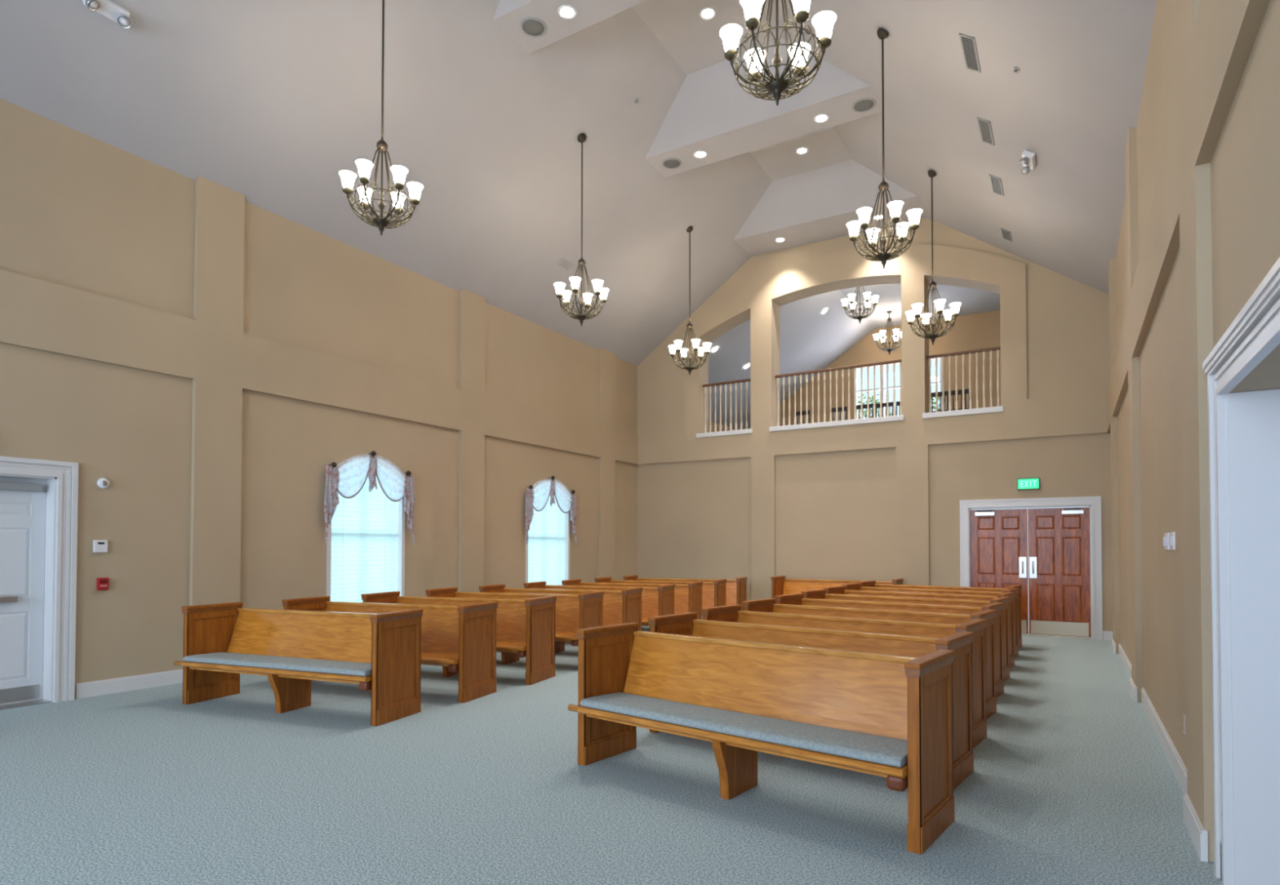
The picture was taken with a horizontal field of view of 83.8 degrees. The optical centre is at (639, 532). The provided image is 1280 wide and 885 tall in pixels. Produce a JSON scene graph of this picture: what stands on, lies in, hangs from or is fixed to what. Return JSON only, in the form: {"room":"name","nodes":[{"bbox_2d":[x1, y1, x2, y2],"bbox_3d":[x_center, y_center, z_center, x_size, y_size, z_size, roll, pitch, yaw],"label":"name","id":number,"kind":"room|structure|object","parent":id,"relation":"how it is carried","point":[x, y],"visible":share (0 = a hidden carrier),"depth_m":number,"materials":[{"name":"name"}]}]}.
{"room":"house of worship","nodes":[
{"label":"house of worship","id":0,"kind":"room"},
{"bbox_2d":[0,98,638,698],"bbox_3d":[-4.754,-1.178,8.651,0.360,5.686,18.687,-1,-1,31],"label":"wall","id":1,"kind":"structure","parent":0,"point":[200,350],"depth_m":8.43,"materials":[{"name":"paint"}]},
{"bbox_2d":[0,476,45,705],"bbox_3d":[-6.050,0.542,6.556,0.135,2.138,0.956,-1,-1,31],"label":"door","id":2,"kind":"structure","parent":1,"relation":"in","point":[22,500],"depth_m":6.82,"materials":[{"name":"white paint"}]},
{"bbox_2d":[0,456,78,702],"bbox_3d":[-6.264,0.452,6.125,0.345,2.323,2.266,-1,-1,31],"label":"trim","id":3,"kind":"structure","parent":1,"relation":"attached to","point":[61,477],"depth_m":6.93,"materials":[{"name":"white paint"}]},
{"bbox_2d":[93,540,107,552],"bbox_3d":[-5.447,0.136,7.205,0.038,0.125,0.120,-1,-1,31],"label":"thermostat","id":4,"kind":"object","parent":1,"relation":"attached to","point":[99,546],"visible":1,"depth_m":7.19,"materials":[{"name":"white plastic"}]},
{"bbox_2d":[96,577,108,590],"bbox_3d":[-5.429,0.516,7.215,0.052,0.125,0.095,-1,-1,31],"label":"fire alarm","id":5,"kind":"object","parent":1,"relation":"attached to","point":[102,584],"visible":1,"depth_m":7.20,"materials":[{"name":"red plastic"}]},
{"bbox_2d":[96,477,110,488],"bbox_3d":[-5.429,-0.503,7.230,0.055,0.110,0.110,-1,-1,31],"label":"fire alarm strobe","id":6,"kind":"object","parent":1,"relation":"attached to","point":[103,482],"visible":1,"depth_m":7.21,"materials":[{"name":"white plastic"}]},
{"bbox_2d":[75,668,241,698],"bbox_3d":[-2.784,1.653,11.580,0.088,0.148,10.657,-1,-1,31],"label":"baseboard","id":7,"kind":"structure","parent":1,"relation":"attached to","point":[93,688],"depth_m":7.40,"materials":[{"name":"white paint"}]},
{"bbox_2d":[326,458,404,600],"bbox_3d":[-3.856,0.046,10.008,0.220,2.245,1.340,-1,-1,31],"label":"window","id":8,"kind":"structure","parent":1,"relation":"in","point":[400,571],"depth_m":10.48,"materials":[{"name":"white paint"}]},
{"bbox_2d":[330,476,397,602],"bbox_3d":[-3.873,0.078,10.017,0.037,2.088,1.150,-1,-1,31],"label":"window blind","id":9,"kind":"object","parent":8,"relation":"attached to","point":[346,544],"visible":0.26,"depth_m":10.02,"materials":[{"name":"white fabric"}]},
{"bbox_2d":[324,450,414,544],"bbox_3d":[-3.746,-0.486,9.953,0.135,1.318,1.507,-1,-1,31],"label":"swag valance","id":10,"kind":"object","parent":1,"relation":"attached to","point":[347,479],"visible":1,"depth_m":9.86,"materials":[{"name":"fabric"}]},
{"bbox_2d":[525,480,569,582],"bbox_3d":[-1.775,0.118,13.469,0.220,2.245,1.380,-1,-1,31],"label":"window","id":11,"kind":"structure","parent":1,"relation":"in","point":[566,537],"depth_m":13.96,"materials":[{"name":"white paint"}]},
{"bbox_2d":[528,494,564,585],"bbox_3d":[-1.792,0.149,13.479,0.037,2.088,1.190,-1,-1,31],"label":"window blind","id":12,"kind":"object","parent":11,"relation":"attached to","point":[544,546],"visible":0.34,"depth_m":13.53,"materials":[{"name":"white fabric"}]},
{"bbox_2d":[525,475,577,546],"bbox_3d":[-1.665,-0.415,13.415,0.135,1.318,1.547,-1,-1,31],"label":"swag valance","id":13,"kind":"object","parent":1,"relation":"attached to","point":[537,497],"visible":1,"depth_m":13.35,"materials":[{"name":"fabric"}]},
{"bbox_2d":[0,0,1156,365],"bbox_3d":[-0.870,-5.290,6.214,9.196,2.695,18.167,-1,-1,31],"label":"ceiling","id":14,"kind":"structure","parent":0,"point":[266,102],"depth_m":9.04,"materials":[{"name":"paint"}]},
{"bbox_2d":[82,0,131,29],"bbox_3d":[-4.759,-4.673,6.377,0.172,0.175,0.351,-1,-1,31],"label":"emergency light","id":15,"kind":"object","parent":14,"relation":"attached to","point":[109,9],"visible":1,"depth_m":6.40,"materials":[{"name":"white plastic"}]},
{"bbox_2d":[338,0,423,235],"bbox_3d":[-2.599,-4.363,7.207,0.714,2.753,0.799,0,-1,10],"label":"chandelier","id":16,"kind":"object","parent":14,"relation":"hanging from","point":[399,172],"visible":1,"depth_m":7.13,"materials":[{"name":"brown metal"}]},
{"bbox_2d":[348,182,413,228],"bbox_3d":[-2.600,-3.250,7.185,0.620,0.264,0.620,0,-1,-20],"label":"basket","id":17,"kind":"object","parent":16,"relation":"on","point":[366,206],"depth_m":7.10,"materials":[{"name":"gold metal"}]},
{"bbox_2d":[520,17,546,37],"bbox_3d":[-1.240,-5.880,8.312,0.316,0.014,0.316,-1,-1,31],"label":"ceiling speaker","id":18,"kind":"object","parent":14,"relation":"attached to","point":[532,27],"visible":1,"depth_m":8.30,"materials":[{"name":"grey"}]},
{"bbox_2d":[522,19,544,35],"bbox_3d":[-1.240,-5.881,8.312,0.254,0.012,0.254,-1,-1,31],"label":"grille","id":19,"kind":"object","parent":18,"relation":"attached to","point":[530,27],"depth_m":8.30,"materials":[{"name":"grey"}]},
{"bbox_2d":[555,257,573,271],"bbox_3d":[-1.290,-4.593,12.225,0.138,0.100,0.300,-1,-1,31],"label":"ceiling vent","id":20,"kind":"object","parent":14,"relation":"in","point":[562,260],"visible":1,"depth_m":12.22,"materials":[{"name":"metal"}]},
{"bbox_2d":[557,4,576,19],"bbox_3d":[-0.823,-5.888,8.073,0.216,0.012,0.216,-1,-1,31],"label":"recessed light","id":21,"kind":"object","parent":14,"relation":"in","point":[565,11],"visible":1,"depth_m":8.07,"materials":[{"name":"white glass"}]},
{"bbox_2d":[553,133,608,326],"bbox_3d":[-0.827,-4.302,10.155,0.714,2.753,0.799,0,-1,11],"label":"chandelier","id":22,"kind":"object","parent":14,"relation":"hanging from","point":[566,295],"visible":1,"depth_m":10.10,"materials":[{"name":"brown metal"}]},
{"bbox_2d":[560,292,603,319],"bbox_3d":[-0.828,-3.189,10.133,0.620,0.264,0.620,0,-1,-19],"label":"basket","id":23,"kind":"object","parent":22,"relation":"on","point":[582,316],"depth_m":10.05,"materials":[{"name":"gold metal"}]},
{"bbox_2d":[662,157,682,168],"bbox_3d":[0.505,-5.819,11.253,0.316,0.014,0.316,-1,-1,31],"label":"ceiling speaker","id":24,"kind":"object","parent":14,"relation":"attached to","point":[672,162],"visible":1,"depth_m":11.24,"materials":[{"name":"grey metal"}]},
{"bbox_2d":[663,159,679,168],"bbox_3d":[0.505,-5.820,11.253,0.254,0.012,0.254,-1,-1,31],"label":"grille","id":25,"kind":"object","parent":24,"relation":"attached to","point":[668,163],"depth_m":11.24,"materials":[{"name":"grey metal"}]},
{"bbox_2d":[668,226,711,375],"bbox_3d":[0.912,-4.252,13.088,0.714,2.753,0.799,0,-1,-16],"label":"chandelier","id":26,"kind":"object","parent":14,"relation":"hanging from","point":[677,347],"visible":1,"depth_m":13.05,"materials":[{"name":"brown metal"}]},
{"bbox_2d":[672,350,706,369],"bbox_3d":[0.911,-3.139,13.066,0.620,0.264,0.620,0,-1,14],"label":"basket","id":27,"kind":"object","parent":26,"relation":"on","point":[689,366],"depth_m":13.00,"materials":[{"name":"gold metal"}]},
{"bbox_2d":[693,150,707,158],"bbox_3d":[0.933,-5.828,10.995,0.216,0.012,0.216,-1,-1,31],"label":"recessed light","id":28,"kind":"object","parent":14,"relation":"in","point":[700,153],"visible":1,"depth_m":10.99,"materials":[{"name":"white"}]},
{"bbox_2d":[699,6,715,20],"bbox_3d":[0.856,-6.558,9.015,0.216,0.012,0.216,-1,-1,31],"label":"recessed light","id":29,"kind":"object","parent":14,"relation":"in","point":[708,13],"visible":1,"depth_m":9.01,"materials":[{"name":"white glass"}]},
{"bbox_2d":[719,0,836,106],"bbox_3d":[0.956,-4.305,4.987,0.714,2.678,0.799,0,-1,-19],"label":"chandelier","id":30,"kind":"object","parent":14,"relation":"hanging from","point":[823,22],"visible":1,"depth_m":4.90,"materials":[{"name":"brown metal"}]},
{"bbox_2d":[732,19,822,100],"bbox_3d":[0.955,-3.229,4.966,0.620,0.264,0.620,0,-1,11],"label":"basket","id":31,"kind":"object","parent":30,"relation":"on","point":[799,72],"depth_m":4.88,"materials":[{"name":"gold metal"}]},
{"bbox_2d":[795,146,808,154],"bbox_3d":[2.753,-6.494,12.132,0.216,0.012,0.216,-1,-1,31],"label":"recessed light","id":32,"kind":"object","parent":14,"relation":"in","point":[802,150],"visible":1,"depth_m":12.12,"materials":[{"name":"white"}]},
{"bbox_2d":[813,113,829,123],"bbox_3d":[2.557,-5.844,10.066,0.216,0.012,0.216,-1,-1,31],"label":"recessed light","id":33,"kind":"object","parent":14,"relation":"in","point":[822,117],"visible":1,"depth_m":10.06,"materials":[{"name":"white glass"}]},
{"bbox_2d":[852,97,875,112],"bbox_3d":[3.062,-5.846,9.762,0.316,0.014,0.316,-1,-1,31],"label":"ceiling speaker","id":34,"kind":"object","parent":14,"relation":"attached to","point":[864,104],"visible":1,"depth_m":9.75,"materials":[{"name":"grey"}]},
{"bbox_2d":[853,99,873,111],"bbox_3d":[3.062,-5.847,9.762,0.254,0.012,0.254,-1,-1,31],"label":"grille","id":35,"kind":"object","parent":34,"relation":"attached to","point":[860,104],"depth_m":9.75,"materials":[{"name":"grey"}]},
{"bbox_2d":[846,28,922,268],"bbox_3d":[2.689,-4.245,7.889,0.799,2.678,0.714,1,-1,-33],"label":"chandelier","id":36,"kind":"object","parent":14,"relation":"hanging from","point":[895,207],"visible":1,"depth_m":7.83,"materials":[{"name":"brown metal"}]},
{"bbox_2d":[854,222,913,261],"bbox_3d":[2.687,-3.169,7.867,0.620,0.264,0.620,-1,-1,27],"label":"basket","id":37,"kind":"object","parent":36,"relation":"on","point":[889,255],"depth_m":7.78,"materials":[{"name":"gold metal"}]},
{"bbox_2d":[905,169,961,344],"bbox_3d":[4.444,-4.184,10.847,0.714,2.678,0.799,0,-1,4],"label":"chandelier","id":38,"kind":"object","parent":14,"relation":"hanging from","point":[939,304],"visible":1,"depth_m":10.80,"materials":[{"name":"brown metal"}]},
{"bbox_2d":[911,313,955,338],"bbox_3d":[4.442,-3.108,10.825,0.620,0.264,0.620,1,-1,-26],"label":"basket","id":39,"kind":"object","parent":38,"relation":"on","point":[929,335],"depth_m":10.75,"materials":[{"name":"gold metal"}]},
{"bbox_2d":[959,33,981,72],"bbox_3d":[3.417,-4.956,7.384,0.146,0.106,0.600,-1,-1,31],"label":"ceiling vent","id":40,"kind":"object","parent":14,"relation":"in","point":[968,55],"visible":1,"depth_m":7.37,"materials":[{"name":"grey metal"}]},
{"bbox_2d":[977,117,994,146],"bbox_3d":[4.251,-4.928,8.772,0.146,0.106,0.580,-1,-1,31],"label":"ceiling vent","id":41,"kind":"object","parent":14,"relation":"in","point":[984,126],"visible":1,"depth_m":8.76,"materials":[{"name":"grey metal"}]},
{"bbox_2d":[989,174,1004,195],"bbox_3d":[5.034,-4.901,10.075,0.146,0.106,0.560,-1,-1,31],"label":"ceiling vent","id":42,"kind":"object","parent":14,"relation":"in","point":[996,182],"visible":1,"depth_m":10.06,"materials":[{"name":"grey metal"}]},
{"bbox_2d":[1000,227,1012,241],"bbox_3d":[5.992,-4.868,11.668,0.146,0.106,0.420,-1,-1,31],"label":"ceiling vent","id":43,"kind":"object","parent":14,"relation":"in","point":[1006,234],"visible":1,"depth_m":11.65,"materials":[{"name":"grey metal"}]},
{"bbox_2d":[1019,150,1035,175],"bbox_3d":[4.769,-4.556,8.780,0.172,0.175,0.351,-1,-1,31],"label":"emergency light","id":44,"kind":"object","parent":14,"relation":"attached to","point":[1028,160],"visible":1,"depth_m":8.70,"materials":[{"name":"white plastic"}]},
{"bbox_2d":[0,617,1222,884],"bbox_3d":[-0.299,1.679,5.972,10.984,0.120,18.787,-1,-1,31],"label":"floor","id":45,"kind":"structure","parent":0,"point":[1072,781],"depth_m":4.21,"materials":[{"name":"carpet"}]},
{"bbox_2d":[0,698,50,710],"bbox_3d":[-6.284,1.608,6.114,0.300,0.012,1.920,-1,-1,31],"label":"threshold","id":46,"kind":"object","parent":45,"relation":"on","point":[42,700],"depth_m":6.73,"materials":[{"name":"silver metal"}]},
{"bbox_2d":[173,601,422,726],"bbox_3d":[-3.195,1.163,6.633,2.355,0.930,0.662,0,-1,21],"label":"pew","id":47,"kind":"object","parent":45,"relation":"on","point":[380,653],"visible":1,"depth_m":6.67,"materials":[{"name":"brown wood"}]},
{"bbox_2d":[182,652,371,675],"bbox_3d":[-3.215,1.193,6.544,2.162,0.065,0.463,0,-1,21],"label":"seat cushion","id":48,"kind":"object","parent":47,"relation":"on","point":[291,664],"depth_m":6.48,"materials":[{"name":"fabric"}]},
{"bbox_2d":[281,595,497,702],"bbox_3d":[-2.690,1.181,7.531,2.355,0.930,0.662,0,-1,21],"label":"pew","id":49,"kind":"object","parent":45,"relation":"on","point":[462,638],"visible":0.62,"depth_m":7.33,"materials":[{"name":"brown wood"}]},
{"bbox_2d":[360,591,556,684],"bbox_3d":[-2.185,1.200,8.429,2.355,0.930,0.662,0,-1,21],"label":"pew","id":50,"kind":"object","parent":45,"relation":"on","point":[526,628],"visible":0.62,"depth_m":8.23,"materials":[{"name":"brown wood"}]},
{"bbox_2d":[425,586,604,664],"bbox_3d":[-1.680,1.218,9.327,2.355,0.930,0.662,0,-1,21],"label":"pew","id":51,"kind":"object","parent":45,"relation":"on","point":[581,611],"visible":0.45,"depth_m":9.25,"materials":[{"name":"brown wood"}]},
{"bbox_2d":[478,583,642,653],"bbox_3d":[-1.175,1.237,10.226,2.355,0.930,0.662,0,-1,21],"label":"pew","id":52,"kind":"object","parent":45,"relation":"on","point":[624,606],"visible":0.34,"depth_m":10.16,"materials":[{"name":"brown wood"}]},
{"bbox_2d":[523,581,675,626],"bbox_3d":[-0.670,1.255,11.123,2.355,0.930,0.662,0,-1,21],"label":"pew","id":53,"kind":"object","parent":45,"relation":"on","point":[657,601],"visible":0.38,"depth_m":11.04,"materials":[{"name":"brown wood"}]},
{"bbox_2d":[561,578,702,619],"bbox_3d":[-0.165,1.274,12.022,2.355,0.930,0.662,0,-1,21],"label":"pew","id":54,"kind":"object","parent":45,"relation":"on","point":[687,597],"visible":0.37,"depth_m":11.92,"materials":[{"name":"brown wood"}]},
{"bbox_2d":[594,577,726,608],"bbox_3d":[0.340,1.292,12.920,2.355,0.930,0.662,0,-1,21],"label":"pew","id":55,"kind":"object","parent":45,"relation":"on","point":[713,593],"visible":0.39,"depth_m":12.82,"materials":[{"name":"brown wood"}]},
{"bbox_2d":[623,574,746,610],"bbox_3d":[0.845,1.310,13.818,2.355,0.930,0.662,0,-1,21],"label":"pew","id":56,"kind":"object","parent":45,"relation":"on","point":[735,589],"visible":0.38,"depth_m":13.70,"materials":[{"name":"brown wood"}]},
{"bbox_2d":[567,622,955,854],"bbox_3d":[0.624,1.124,4.428,2.355,0.930,0.662,-1,-1,39],"label":"pew","id":57,"kind":"object","parent":45,"relation":"on","point":[890,717],"visible":1,"depth_m":4.32,"materials":[{"name":"brown wood"}]},
{"bbox_2d":[580,692,907,767],"bbox_3d":[0.577,1.154,4.350,2.162,0.065,0.463,-1,-1,39],"label":"seat cushion","id":58,"kind":"object","parent":57,"relation":"on","point":[853,746],"depth_m":4.17,"materials":[{"name":"fabric"}]},
{"bbox_2d":[647,612,973,789],"bbox_3d":[1.132,1.142,5.290,2.355,0.930,0.662,-1,-1,39],"label":"pew","id":59,"kind":"object","parent":45,"relation":"on","point":[686,623],"visible":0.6,"depth_m":5.18,"materials":[{"name":"brown wood"}]},
{"bbox_2d":[770,575,903,603],"bbox_3d":[3.656,1.306,13.414,2.355,0.930,0.662,-1,-1,31],"label":"pew","id":60,"kind":"object","parent":45,"relation":"on","point":[780,585],"visible":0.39,"depth_m":13.89,"materials":[{"name":"brown wood"}]},
{"bbox_2d":[701,604,986,748],"bbox_3d":[1.639,1.159,6.152,2.355,0.930,0.662,-1,-1,39],"label":"pew","id":61,"kind":"object","parent":45,"relation":"on","point":[731,613],"visible":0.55,"depth_m":6.07,"materials":[{"name":"brown wood"}]},
{"bbox_2d":[742,598,996,719],"bbox_3d":[2.146,1.177,7.013,2.355,0.930,0.662,-1,-1,39],"label":"pew","id":62,"kind":"object","parent":45,"relation":"on","point":[766,605],"visible":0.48,"depth_m":6.95,"materials":[{"name":"brown wood"}]},
{"bbox_2d":[774,593,1004,697],"bbox_3d":[2.653,1.195,7.875,2.355,0.930,0.662,-1,-1,39],"label":"pew","id":63,"kind":"object","parent":45,"relation":"on","point":[793,598],"visible":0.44,"depth_m":7.83,"materials":[{"name":"brown wood"}]},
{"bbox_2d":[801,589,1009,680],"bbox_3d":[3.161,1.213,8.736,2.355,0.930,0.662,-1,-1,39],"label":"pew","id":64,"kind":"object","parent":45,"relation":"on","point":[816,593],"visible":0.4,"depth_m":8.72,"materials":[{"name":"brown wood"}]},
{"bbox_2d":[823,586,1014,667],"bbox_3d":[3.668,1.230,9.598,2.355,0.930,0.662,-1,-1,39],"label":"pew","id":65,"kind":"object","parent":45,"relation":"on","point":[834,589],"visible":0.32,"depth_m":9.58,"materials":[{"name":"brown wood"}]},
{"bbox_2d":[841,582,1018,657],"bbox_3d":[4.176,1.248,10.459,2.355,0.930,0.662,-1,-1,39],"label":"pew","id":66,"kind":"object","parent":45,"relation":"on","point":[855,586],"visible":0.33,"depth_m":10.45,"materials":[{"name":"brown wood"}]},
{"bbox_2d":[857,580,1022,648],"bbox_3d":[4.683,1.266,11.321,2.355,0.930,0.662,-1,-1,39],"label":"pew","id":67,"kind":"object","parent":45,"relation":"on","point":[868,583],"visible":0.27,"depth_m":11.32,"materials":[{"name":"brown wood"}]},
{"bbox_2d":[1021,633,1091,639],"bbox_3d":[6.722,1.744,12.327,1.800,0.018,0.460,-1,-1,31],"label":"threshold","id":68,"kind":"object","parent":45,"relation":"on","point":[1024,634],"depth_m":11.93,"materials":[{"name":"beige"}]},
{"bbox_2d":[708,420,735,432],"bbox_3d":[1.619,-2.665,19.321,0.200,1.500,6.113,-1,-1,31],"label":"wall","id":69,"kind":"structure","parent":0,"point":[713,423],"depth_m":20.09,"materials":[{"name":"beige paint"}]},
{"bbox_2d":[708,283,999,429],"bbox_3d":[5.591,-4.419,16.911,9.255,2.618,6.013,-1,-1,31],"label":"ceiling","id":70,"kind":"structure","parent":0,"point":[810,340],"depth_m":17.88,"materials":[{"name":"paint"}]},
{"bbox_2d":[840,286,879,324],"bbox_3d":[4.845,-5.179,15.726,0.787,1.132,0.767,-1,-1,31],"label":"chandelier","id":71,"kind":"object","parent":70,"relation":"hanging from","point":[867,302],"visible":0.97,"depth_m":15.63,"materials":[{"name":"brown metal"}]},
{"bbox_2d":[845,301,874,319],"bbox_3d":[4.844,-4.866,15.720,0.620,0.264,0.620,-1,-1,31],"label":"basket","id":72,"kind":"object","parent":71,"relation":"on","point":[852,309],"depth_m":15.63,"materials":[{"name":"gold metal"}]},
{"bbox_2d":[873,311,901,355],"bbox_3d":[6.401,-5.125,18.314,0.787,1.132,0.767,-1,-1,31],"label":"chandelier","id":73,"kind":"object","parent":70,"relation":"hanging from","point":[895,336],"visible":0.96,"depth_m":18.26,"materials":[{"name":"brown metal"}]},
{"bbox_2d":[876,337,901,351],"bbox_3d":[6.400,-4.813,18.307,0.620,0.264,0.620,-1,-1,31],"label":"basket","id":74,"kind":"object","parent":73,"relation":"on","point":[895,341],"depth_m":18.22,"materials":[{"name":"gold metal"}]},
{"bbox_2d":[636,217,1112,631],"bbox_3d":[3.893,-2.021,14.082,9.484,7.609,0.500,-1,-1,31],"label":"wall","id":75,"kind":"structure","parent":0,"point":[879,501],"depth_m":13.55,"materials":[{"name":"paint"}]},
{"bbox_2d":[696,405,1003,438],"bbox_3d":[3.878,-2.114,14.072,5.910,0.095,0.535,-1,-1,31],"label":"trim","id":76,"kind":"structure","parent":75,"relation":"attached to","point":[993,409],"depth_m":13.62,"materials":[{"name":"white paint"}]},
{"bbox_2d":[702,378,750,432],"bbox_3d":[1.888,-2.690,15.266,1.190,1.090,0.070,-1,-1,31],"label":"balcony railing","id":77,"kind":"object","parent":76,"relation":"on","point":[746,380],"visible":0.83,"depth_m":15.28,"materials":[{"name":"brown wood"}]},
{"bbox_2d":[775,359,902,426],"bbox_3d":[3.879,-2.711,14.070,2.525,1.090,0.070,-1,-1,31],"label":"balcony railing","id":78,"kind":"object","parent":76,"relation":"on","point":[861,366],"visible":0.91,"depth_m":14.01,"materials":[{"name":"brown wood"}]},
{"bbox_2d":[926,346,1000,412],"bbox_3d":[5.840,-2.732,12.892,1.230,1.090,0.070,-1,-1,31],"label":"balcony railing","id":79,"kind":"object","parent":76,"relation":"on","point":[993,348],"visible":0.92,"depth_m":12.88,"materials":[{"name":"brown wood"}]},
{"bbox_2d":[702,615,1112,640],"bbox_3d":[3.773,1.705,13.816,9.004,0.148,0.088,-1,-1,31],"label":"baseboard","id":80,"kind":"structure","parent":75,"relation":"attached to","point":[1107,635],"depth_m":11.55,"materials":[{"name":"white paint"}]},
{"bbox_2d":[969,508,1028,633],"bbox_3d":[6.245,0.660,12.429,0.896,2.140,0.125,-1,-1,31],"label":"door","id":81,"kind":"structure","parent":75,"relation":"in","point":[998,537],"depth_m":12.43,"materials":[{"name":"brown wood"}]},
{"bbox_2d":[1017,477,1039,489],"bbox_3d":[6.620,-0.835,12.166,0.340,0.200,0.052,-1,-1,31],"label":"exit sign","id":82,"kind":"object","parent":75,"relation":"attached to","point":[1028,483],"visible":1,"depth_m":12.14,"materials":[{"name":"green plastic"}]},
{"bbox_2d":[960,496,1102,639],"bbox_3d":[6.719,0.585,12.343,2.116,2.338,0.476,-1,-1,31],"label":"trim","id":83,"kind":"structure","parent":75,"relation":"attached to","point":[1094,503],"depth_m":11.89,"materials":[{"name":"white paint"}]},
{"bbox_2d":[1027,506,1090,637],"bbox_3d":[7.018,0.651,11.964,0.896,2.140,0.125,-1,-1,31],"label":"door","id":84,"kind":"structure","parent":75,"relation":"in","point":[1059,538],"depth_m":11.97,"materials":[{"name":"brown wood"}]},
{"bbox_2d":[750,310,1000,428],"bbox_3d":[7.139,-3.805,19.476,9.444,3.800,0.200,-1,-1,31],"label":"wall","id":85,"kind":"structure","parent":0,"point":[979,331],"depth_m":18.82,"materials":[{"name":"beige paint"}]},
{"bbox_2d":[853,355,942,419],"bbox_3d":[7.030,-3.630,19.480,2.370,2.170,0.140,-1,-1,31],"label":"window","id":86,"kind":"structure","parent":85,"relation":"in","point":[883,388],"depth_m":19.62,"materials":[{"name":"white paint"}]},
{"bbox_2d":[1106,0,1279,862],"bbox_3d":[3.126,-1.262,3.915,0.260,5.686,18.687,-1,-1,31],"label":"wall","id":87,"kind":"structure","parent":0,"point":[1199,233],"depth_m":3.90,"materials":[{"name":"paint"}]},
{"bbox_2d":[1111,638,1208,862],"bbox_3d":[5.136,1.580,7.410,0.088,0.148,9.647,-1,-1,31],"label":"baseboard","id":88,"kind":"structure","parent":87,"relation":"attached to","point":[1198,835],"depth_m":4.67,"materials":[{"name":"white paint"}]},
{"bbox_2d":[1162,533,1169,549],"bbox_3d":[3.753,0.061,5.094,0.024,0.120,0.200,-1,-1,31],"label":"switch plate","id":89,"kind":"object","parent":87,"relation":"attached to","point":[1165,539],"visible":0.99,"depth_m":5.04,"materials":[{"name":"white plastic"}]},
{"bbox_2d":[1168,531,1175,550],"bbox_3d":[3.588,0.055,4.820,0.024,0.120,0.200,-1,-1,31],"label":"switch plate","id":90,"kind":"object","parent":87,"relation":"attached to","point":[1171,539],"visible":1,"depth_m":4.77,"materials":[{"name":"white plastic"}]},
{"bbox_2d":[1182,712,1186,734],"bbox_3d":[3.366,1.182,4.417,0.011,0.120,0.070,-1,-1,31],"label":"wall outlet","id":91,"kind":"object","parent":87,"relation":"attached to","point":[1184,714],"visible":1,"depth_m":4.39,"materials":[{"name":"beige plastic"}]},
{"bbox_2d":[1202,257,1279,884],"bbox_3d":[2.078,0.366,2.332,0.065,2.365,2.290,-1,-1,31],"label":"trim","id":92,"kind":"structure","parent":87,"relation":"attached to","point":[1254,333],"depth_m":3.16,"materials":[{"name":"white paint"}]},
{"bbox_2d":[1226,388,1279,884],"bbox_3d":[2.829,0.391,1.880,1.694,2.300,2.150,-1,-1,31],"label":"wall","id":93,"kind":"structure","parent":0,"point":[1253,417],"depth_m":3.09,"materials":[{"name":"white paint"}]},
{"bbox_3d":[5.597,-1.943,16.915,9.484,0.170,6.113,-1,-1,31],"label":"floor","id":94,"kind":"structure","parent":0,"visible":0},
{"bbox_2d":[795,409,810,424],"bbox_3d":[3.907,-2.520,17.457,0.420,1.002,0.475,-1,-1,31],"label":"chair","id":95,"kind":"object","parent":94,"relation":"on","point":[803,412],"visible":0.15,"depth_m":17.62,"materials":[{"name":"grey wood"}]},
{"bbox_2d":[831,406,847,421],"bbox_3d":[4.678,-2.528,16.994,0.420,1.002,0.475,-1,-1,31],"label":"chair","id":96,"kind":"object","parent":94,"relation":"on","point":[839,409],"visible":0.19,"depth_m":17.15,"materials":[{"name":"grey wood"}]},
{"bbox_2d":[856,403,873,418],"bbox_3d":[5.184,-2.535,16.631,0.420,1.002,0.475,-1,-1,31],"label":"chair","id":97,"kind":"object","parent":94,"relation":"on","point":[864,406],"visible":0.27,"depth_m":16.80,"materials":[{"name":"grey wood"}]},
{"bbox_2d":[875,401,893,417],"bbox_3d":[5.587,-2.538,16.448,0.420,1.002,0.475,-1,-1,31],"label":"chair","id":98,"kind":"object","parent":94,"relation":"on","point":[884,404],"visible":0.25,"depth_m":16.64,"materials":[{"name":"grey wood"}]},
{"bbox_2d":[931,391,948,412],"bbox_3d":[6.358,-2.560,15.284,0.420,1.002,0.475,-1,-1,31],"label":"chair","id":99,"kind":"object","parent":94,"relation":"on","point":[946,393],"visible":0.27,"depth_m":15.44,"materials":[{"name":"grey wood"}]},
{"bbox_2d":[951,388,969,410],"bbox_3d":[6.718,-2.564,15.068,0.420,1.002,0.475,-1,-1,31],"label":"chair","id":100,"kind":"object","parent":94,"relation":"on","point":[960,391],"visible":0.18,"depth_m":15.23,"materials":[{"name":"grey wood"}]},
{"label":"outside","id":101,"kind":"structure","parent":0,"visible":0},
{"bbox_3d":[10.123,-1.599,24.639,16.000,0.200,7.400,-1,-1,31],"label":"terrace","id":102,"kind":"object","parent":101,"visible":0},
{"bbox_2d":[857,391,892,418],"bbox_3d":[7.556,-3.240,23.777,1.941,3.057,1.871,-1,-1,31],"label":"shrub","id":103,"kind":"object","parent":102,"relation":"on","point":[864,397],"visible":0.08,"depth_m":23.52,"materials":[{"name":"green plant"}]},
{"bbox_2d":[930,396,939,410],"bbox_3d":[9.414,-3.081,22.640,1.866,2.697,1.836,-1,-1,31],"label":"shrub","id":104,"kind":"object","parent":102,"relation":"on","point":[938,398],"visible":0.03,"depth_m":22.54,"materials":[{"name":"green plant"}]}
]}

